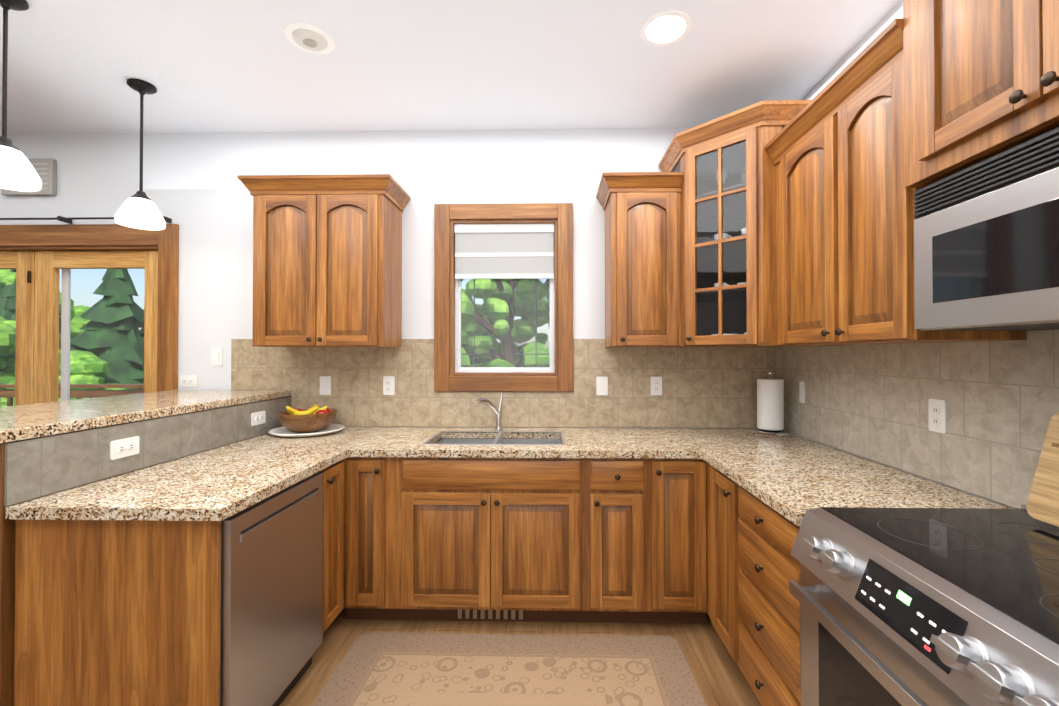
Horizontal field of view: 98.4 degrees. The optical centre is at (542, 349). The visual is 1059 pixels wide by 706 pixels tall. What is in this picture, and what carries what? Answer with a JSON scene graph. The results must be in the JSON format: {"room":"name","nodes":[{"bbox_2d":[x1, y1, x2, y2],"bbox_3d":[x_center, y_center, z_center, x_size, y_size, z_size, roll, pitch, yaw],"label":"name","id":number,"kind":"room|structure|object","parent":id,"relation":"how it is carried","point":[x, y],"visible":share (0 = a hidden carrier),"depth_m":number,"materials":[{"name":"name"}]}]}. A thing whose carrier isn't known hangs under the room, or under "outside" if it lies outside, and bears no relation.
{"room":"kitchen","nodes":[
{"label":"kitchen","id":0,"kind":"room"},
{"bbox_2d":[0,128,707,427],"bbox_3d":[-2.036,-0.010,3.118,7.110,2.875,0.150,0,0,1],"label":"wall","id":1,"kind":"structure","parent":0,"point":[196,190],"depth_m":3.04,"materials":[{"name":"white paint"}]},
{"bbox_2d":[1,159,56,195],"bbox_3d":[-3.448,-1.153,3.064,0.350,0.240,0.033,0,0,1],"label":"vent box","id":2,"kind":"object","parent":1,"relation":"attached to","point":[46,170],"visible":0.46,"depth_m":3.05,"materials":[{"name":"grey plastic"}]},
{"bbox_2d":[0,216,171,223],"bbox_3d":[-3.501,-0.858,3.040,2.085,0.030,0.079,0,0,1],"label":"curtain rod","id":3,"kind":"object","parent":1,"relation":"attached to","point":[70,219],"visible":0.89,"depth_m":3.00,"materials":[{"name":"grey metal"}]},
{"bbox_2d":[0,224,178,406],"bbox_3d":[-3.449,0.298,3.117,2.035,2.260,0.144,0,0,1],"label":"door frame","id":4,"kind":"structure","parent":1,"relation":"attached to","point":[36,357],"depth_m":3.11,"materials":[{"name":"brown wood"}]},
{"bbox_2d":[179,375,197,386],"bbox_3d":[-2.363,0.212,3.041,0.122,0.074,0.010,0,0,1],"label":"electrical outlet","id":5,"kind":"object","parent":1,"relation":"attached to","point":[188,380],"visible":1,"depth_m":3.04,"materials":[{"name":"white plastic"}]},
{"bbox_2d":[211,347,222,364],"bbox_3d":[-2.169,0.047,3.038,0.074,0.122,0.011,0,0,1],"label":"light switch","id":6,"kind":"object","parent":1,"relation":"attached to","point":[216,355],"visible":1,"depth_m":3.04,"materials":[{"name":"white plastic"}]},
{"bbox_2d":[237,174,410,346],"bbox_3d":[-1.321,-0.509,2.824,0.890,0.989,0.387,0,0,1],"label":"upper cabinet","id":7,"kind":"object","parent":1,"relation":"attached to","point":[327,260],"visible":1,"depth_m":2.67,"materials":[{"name":"brown wood"}]},
{"bbox_2d":[231,339,775,427],"bbox_3d":[-0.278,0.222,2.998,3.583,0.578,0.009,0,0,1],"label":"backsplash","id":8,"kind":"structure","parent":1,"relation":"attached to","point":[709,387],"depth_m":2.99,"materials":[{"name":"tile"}]},
{"bbox_2d":[320,376,330,394],"bbox_3d":[-1.435,0.240,3.011,0.074,0.122,0.011,0,0,1],"label":"electrical outlet","id":9,"kind":"object","parent":8,"relation":"attached to","point":[325,385],"visible":1,"depth_m":3.01,"materials":[{"name":"white plastic"}]},
{"bbox_2d":[383,376,394,394],"bbox_3d":[-1.013,0.240,3.003,0.074,0.122,0.010,0,0,1],"label":"electrical outlet","id":10,"kind":"object","parent":8,"relation":"attached to","point":[388,385],"visible":1,"depth_m":3.00,"materials":[{"name":"white plastic"}]},
{"bbox_2d":[596,377,607,394],"bbox_3d":[0.384,0.240,2.974,0.074,0.122,0.011,0,0,1],"label":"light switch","id":11,"kind":"object","parent":8,"relation":"attached to","point":[601,385],"visible":1,"depth_m":2.97,"materials":[{"name":"white plastic"}]},
{"bbox_2d":[650,377,661,394],"bbox_3d":[0.736,0.240,2.967,0.074,0.122,0.010,0,0,1],"label":"electrical outlet","id":12,"kind":"object","parent":8,"relation":"attached to","point":[656,385],"visible":1,"depth_m":2.97,"materials":[{"name":"white plastic"}]},
{"bbox_2d":[434,203,572,391],"bbox_3d":[-0.257,-0.338,3.056,0.910,1.230,0.144,0,0,1],"label":"window","id":13,"kind":"structure","parent":1,"relation":"in","point":[447,217],"depth_m":2.99,"materials":[{"name":"brown wood"}]},
{"bbox_2d":[454,224,553,278],"bbox_3d":[-0.257,-0.651,3.049,0.662,0.360,0.035,0,0,1],"label":"window blind","id":14,"kind":"object","parent":13,"relation":"attached to","point":[503,251],"visible":0.9,"depth_m":3.04,"materials":[{"name":"white fabric"}]},
{"bbox_2d":[596,172,683,346],"bbox_3d":[0.572,-0.509,2.785,0.460,0.989,0.387,0,0,1],"label":"upper cabinet","id":15,"kind":"object","parent":1,"relation":"attached to","point":[642,259],"visible":1,"depth_m":2.63,"materials":[{"name":"brown wood"}]},
{"bbox_2d":[658,100,843,346],"bbox_3d":[1.119,-0.610,2.592,0.751,1.191,0.753,0,0,1],"label":"upper cabinet","id":16,"kind":"object","parent":1,"relation":"attached to","point":[728,259],"visible":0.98,"depth_m":2.47,"materials":[{"name":"brown wood"}]},
{"bbox_2d":[0,0,899,134],"bbox_3d":[-2.093,-1.521,0.391,7.410,0.100,5.630,0,0,1],"label":"ceiling","id":17,"kind":"structure","parent":0,"point":[223,66],"depth_m":2.33,"materials":[{"name":"white paint"}]},
{"bbox_2d":[0,0,41,190],"bbox_3d":[-2.217,-1.070,1.882,0.212,0.773,0.212,0,0,1],"label":"pendant lamp","id":18,"kind":"object","parent":17,"relation":"hanging from","point":[18,172],"visible":1,"depth_m":1.88,"materials":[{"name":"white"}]},
{"bbox_2d":[114,78,165,229],"bbox_3d":[-2.204,-1.065,2.508,0.212,0.773,0.212,0,0,1],"label":"pendant lamp","id":19,"kind":"object","parent":17,"relation":"hanging from","point":[139,209],"visible":1,"depth_m":2.48,"materials":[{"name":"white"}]},
{"bbox_2d":[284,22,334,53],"bbox_3d":[-1.091,-1.440,2.141,0.216,0.030,0.216,0,0,1],"label":"recessed light","id":20,"kind":"object","parent":17,"relation":"in","point":[309,38],"visible":1,"depth_m":2.11,"materials":[{"name":"white plastic"}]},
{"bbox_2d":[640,10,691,45],"bbox_3d":[0.558,-1.454,2.078,0.228,0.004,0.228,0,0,1],"label":"recessed light","id":21,"kind":"object","parent":17,"relation":"in","point":[662,28],"visible":1,"depth_m":2.07,"materials":[{"name":"white plastic"}]},
{"bbox_2d":[279,608,761,705],"bbox_3d":[-2.093,1.454,0.365,7.410,0.100,5.630,0,0,1],"label":"floor","id":22,"kind":"structure","parent":0,"point":[719,677],"depth_m":2.24,"materials":[{"name":"brown wood"}]},
{"bbox_2d":[0,396,288,705],"bbox_3d":[-1.779,0.863,2.227,0.180,1.115,1.576,0,0,1],"label":"divider","id":23,"kind":"object","parent":22,"relation":"on","point":[7,578],"visible":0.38,"depth_m":1.46,"materials":[{"name":"grey tile"}]},
{"bbox_2d":[0,390,290,443],"bbox_3d":[-2.071,0.283,2.168,0.780,0.040,1.716,0,0,1],"label":"bar","id":24,"kind":"object","parent":23,"relation":"on","point":[24,422],"visible":1,"depth_m":2.01,"materials":[{"name":"stone"}]},
{"bbox_2d":[4,397,290,505],"bbox_3d":[-1.684,0.406,2.233,0.009,0.197,1.573,0,0,1],"label":"backsplash","id":25,"kind":"structure","parent":23,"relation":"attached to","point":[38,467],"depth_m":1.80,"materials":[{"name":"tile"}]},
{"bbox_2d":[110,436,139,459],"bbox_3d":[-1.682,0.397,1.841,0.010,0.074,0.122,0,0,1],"label":"electrical outlet","id":26,"kind":"object","parent":25,"relation":"attached to","point":[124,447],"visible":1,"depth_m":1.84,"materials":[{"name":"white plastic"}]},
{"bbox_2d":[251,411,265,425],"bbox_3d":[-1.664,0.404,2.677,0.010,0.074,0.122,0,0,1],"label":"electrical outlet","id":27,"kind":"object","parent":25,"relation":"attached to","point":[257,418],"visible":1,"depth_m":2.67,"materials":[{"name":"white plastic"}]},
{"bbox_2d":[14,459,343,705],"bbox_3d":[-1.329,0.980,1.905,0.706,0.875,0.903,0,0,1],"label":"base cabinet","id":28,"kind":"object","parent":22,"relation":"on","point":[117,612],"visible":0.69,"depth_m":1.46,"materials":[{"name":"brown wood"}]},
{"bbox_2d":[220,473,322,705],"bbox_3d":[-1.307,0.986,1.774,0.624,0.860,0.594,0,0,1],"label":"dishwasher","id":29,"kind":"object","parent":22,"relation":"on","point":[271,593],"visible":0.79,"depth_m":1.69,"materials":[{"name":"grey metal"}]},
{"bbox_2d":[344,457,359,618],"bbox_3d":[-1.297,0.987,2.667,0.738,0.876,0.698,0,0,1],"label":"base cabinet","id":30,"kind":"object","parent":22,"relation":"on","point":[351,464],"depth_m":2.31,"materials":[{"name":"brown wood"}]},
{"bbox_2d":[6,427,1011,525],"bbox_3d":[-0.096,0.524,2.193,3.164,0.037,1.581,0,0,1],"label":"countertop","id":31,"kind":"structure","parent":30,"relation":"on","point":[792,478],"depth_m":1.93,"materials":[{"name":"stone"}]},
{"bbox_2d":[269,404,344,436],"bbox_3d":[-1.438,0.425,2.796,0.416,0.165,0.416,0,0,1],"label":"fruit bowl","id":32,"kind":"object","parent":31,"relation":"on","point":[315,420],"visible":1,"depth_m":2.71,"materials":[{"name":"brown wood"}]},
{"bbox_2d":[475,393,502,430],"bbox_3d":[-0.333,0.394,2.837,0.056,0.232,0.212,0,-1,43],"label":"faucet","id":33,"kind":"object","parent":31,"relation":"on","point":[490,404],"visible":1,"depth_m":2.87,"materials":[{"name":"silver metal"}]},
{"bbox_2d":[421,431,564,444],"bbox_3d":[-0.261,0.627,2.630,0.768,0.242,0.428,0,0,1],"label":"sink","id":34,"kind":"object","parent":31,"relation":"in","point":[498,440],"visible":0.12,"depth_m":2.80,"materials":[{"name":"silver metal"}]},
{"bbox_2d":[751,371,790,436],"bbox_3d":[1.377,0.322,2.769,0.220,0.376,0.220,0,0,1],"label":"paper towel holder","id":35,"kind":"object","parent":31,"relation":"on","point":[770,405],"visible":1,"depth_m":2.71,"materials":[{"name":"white paper"}]},
{"bbox_2d":[360,457,395,619],"bbox_3d":[-0.868,0.986,2.658,0.235,0.876,0.698,0,0,1],"label":"base cabinet","id":36,"kind":"object","parent":22,"relation":"on","point":[377,474],"depth_m":2.32,"materials":[{"name":"brown wood"}]},
{"bbox_2d":[396,438,587,621],"bbox_3d":[-0.265,0.986,2.646,0.970,0.876,0.698,0,0,1],"label":"base cabinet","id":37,"kind":"object","parent":22,"relation":"on","point":[478,539],"depth_m":2.30,"materials":[{"name":"brown wood"}]},
{"bbox_2d":[311,632,705,705],"bbox_3d":[-0.145,1.407,1.361,1.560,0.010,1.800,0,0,1],"label":"rug","id":38,"kind":"object","parent":22,"relation":"on","point":[413,669],"visible":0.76,"depth_m":1.99,"materials":[{"name":"beige fabric"}]},
{"bbox_2d":[588,458,651,622],"bbox_3d":[0.375,0.986,2.632,0.312,0.876,0.698,0,0,1],"label":"base cabinet","id":39,"kind":"object","parent":22,"relation":"on","point":[615,540],"depth_m":2.29,"materials":[{"name":"brown wood"}]},
{"bbox_2d":[652,458,706,623],"bbox_3d":[0.676,0.986,2.626,0.290,0.876,0.698,0,0,1],"label":"base cabinet","id":40,"kind":"object","parent":22,"relation":"on","point":[679,554],"depth_m":2.28,"materials":[{"name":"brown wood"}]},
{"bbox_2d":[706,462,800,705],"bbox_3d":[1.125,0.979,1.839,0.728,0.875,0.933,0,0,1],"label":"base cabinet","id":41,"kind":"object","parent":22,"relation":"on","point":[753,602],"visible":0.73,"depth_m":1.70,"materials":[{"name":"brown wood"}]},
{"bbox_2d":[789,504,1058,705],"bbox_3d":[1.081,0.934,0.954,0.748,0.950,0.830,0,0,1],"label":"range","id":42,"kind":"object","parent":22,"relation":"on","point":[929,606],"visible":1,"depth_m":1.02,"materials":[{"name":"silver metal"}]},
{"bbox_2d":[791,0,1015,508],"bbox_3d":[1.536,-0.034,0.303,0.150,2.875,5.630,0,0,1],"label":"wall","id":43,"kind":"structure","parent":0,"point":[896,11],"depth_m":2.14,"materials":[{"name":"white paint"}]},
{"bbox_2d":[764,18,1026,344],"bbox_3d":[1.285,-0.518,1.831,0.387,0.989,0.870,0,0,1],"label":"upper cabinet","id":44,"kind":"object","parent":43,"relation":"attached to","point":[845,201],"visible":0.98,"depth_m":1.68,"materials":[{"name":"brown wood"}]},
{"bbox_2d":[776,330,1058,508],"bbox_3d":[1.482,0.209,1.546,0.009,0.578,2.818,0,0,1],"label":"backsplash","id":45,"kind":"structure","parent":43,"relation":"attached to","point":[1000,398],"depth_m":1.71,"materials":[{"name":"tile"}]},
{"bbox_2d":[799,381,804,402],"bbox_3d":[1.493,0.249,2.637,0.011,0.122,0.050,0,0,1],"label":"electrical outlet","id":46,"kind":"object","parent":45,"relation":"attached to","point":[801,392],"visible":1,"depth_m":2.63,"materials":[{"name":"white plastic"}]},
{"bbox_2d":[928,399,946,433],"bbox_3d":[1.475,0.250,1.711,0.010,0.122,0.074,0,0,1],"label":"electrical outlet","id":47,"kind":"object","parent":45,"relation":"attached to","point":[937,410],"visible":1,"depth_m":1.70,"materials":[{"name":"white plastic"}]},
{"bbox_2d":[903,0,1058,187],"bbox_3d":[1.250,-0.855,1.000,0.423,0.719,0.908,0,0,1],"label":"upper cabinet","id":48,"kind":"object","parent":43,"relation":"attached to","point":[981,80],"visible":0.98,"depth_m":1.16,"materials":[{"name":"brown wood"}]},
{"bbox_2d":[913,127,1058,330],"bbox_3d":[1.283,-0.269,0.987,0.357,0.421,0.773,0,0,1],"label":"microwave","id":49,"kind":"object","parent":48,"relation":"attached to","point":[986,244],"visible":0.98,"depth_m":1.13,"materials":[{"name":"silver metal"}]},
{"label":"outside","id":50,"kind":"structure","parent":0,"visible":0},
{"bbox_3d":[0.910,4.904,46.465,120.000,0.200,86.710,0,0,1],"label":"ground","id":51,"kind":"structure","parent":50,"visible":0},
{"bbox_2d":[0,285,9,317],"bbox_3d":[-20.165,1.136,17.271,5.086,7.168,4.778,0,0,1],"label":"tree","id":52,"kind":"object","parent":51,"relation":"on","point":[2,299],"depth_m":17.02,"materials":[{"name":"green plant"}]},
{"bbox_2d":[0,317,60,406],"bbox_3d":[-16.512,1.763,13.851,4.436,5.562,4.180,0,0,1],"label":"tree","id":53,"kind":"object","parent":51,"relation":"on","point":[5,347],"depth_m":13.17,"materials":[{"name":"green plant"}]},
{"bbox_2d":[2,269,76,350],"bbox_3d":[-17.760,0.653,15.913,4.801,8.228,5.246,0,0,1],"label":"tree","id":54,"kind":"object","parent":51,"relation":"on","point":[12,306],"depth_m":15.25,"materials":[{"name":"green plant"}]},
{"bbox_2d":[0,269,90,339],"bbox_3d":[-26.476,0.279,22.500,7.125,8.701,6.639,0,0,1],"label":"tree","id":55,"kind":"object","parent":51,"relation":"on","point":[76,311],"depth_m":23.04,"materials":[{"name":"green plant"}]},
{"bbox_2d":[4,350,125,406],"bbox_3d":[-13.368,2.285,12.633,2.694,4.512,2.975,0,0,1],"label":"tree","id":56,"kind":"object","parent":51,"relation":"on","point":[93,359],"depth_m":12.55,"materials":[{"name":"green plant"}]},
{"bbox_2d":[70,269,143,389],"bbox_3d":[-13.882,0.783,14.735,4.268,7.506,4.264,0,0,1],"label":"tree","id":57,"kind":"object","parent":51,"relation":"on","point":[90,339],"depth_m":14.23,"materials":[{"name":"green plant"}]},
{"bbox_2d":[137,322,143,339],"bbox_3d":[-14.050,1.098,16.937,4.892,6.899,4.656,0,0,1],"label":"tree","id":58,"kind":"object","parent":51,"relation":"on","point":[141,326],"depth_m":16.26,"materials":[{"name":"green plant"}]},
{"bbox_2d":[461,279,522,366],"bbox_3d":[-3.021,0.780,11.500,5.552,7.514,5.632,0,0,1],"label":"tree","id":59,"kind":"object","parent":51,"relation":"on","point":[494,341],"depth_m":10.66,"materials":[{"name":"green plant"}]},
{"bbox_2d":[461,279,549,366],"bbox_3d":[-0.650,0.542,9.193,5.357,7.922,5.244,0,0,1],"label":"tree","id":60,"kind":"object","parent":51,"relation":"on","point":[485,294],"depth_m":8.58,"materials":[{"name":"green plant"}]},
{"bbox_2d":[513,297,549,366],"bbox_3d":[1.629,1.010,10.906,5.308,6.991,5.146,0,0,1],"label":"tree","id":61,"kind":"object","parent":51,"relation":"on","point":[523,335],"depth_m":10.09,"materials":[{"name":"green plant"}]},
{"bbox_3d":[1.334,0.389,0.949,0.169,0.160,0.268,0,0,1],"label":"stand","id":62,"kind":"object","parent":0,"visible":0},
{"bbox_2d":[1026,412,1058,526],"bbox_3d":[1.368,0.312,0.999,0.100,0.293,0.520,0,0,1],"label":"cutting board","id":63,"kind":"object","parent":62,"relation":"on","point":[1043,502],"visible":1,"depth_m":1.23,"materials":[{"name":"brown wood"}]},
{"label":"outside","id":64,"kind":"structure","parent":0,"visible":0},
{"bbox_2d":[0,384,143,406],"bbox_3d":[-1.964,1.054,4.393,12.000,1.270,2.418,0,0,1],"label":"deck","id":65,"kind":"object","parent":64,"point":[81,395],"depth_m":5.54,"materials":[{"name":"brown wood"}]}
]}

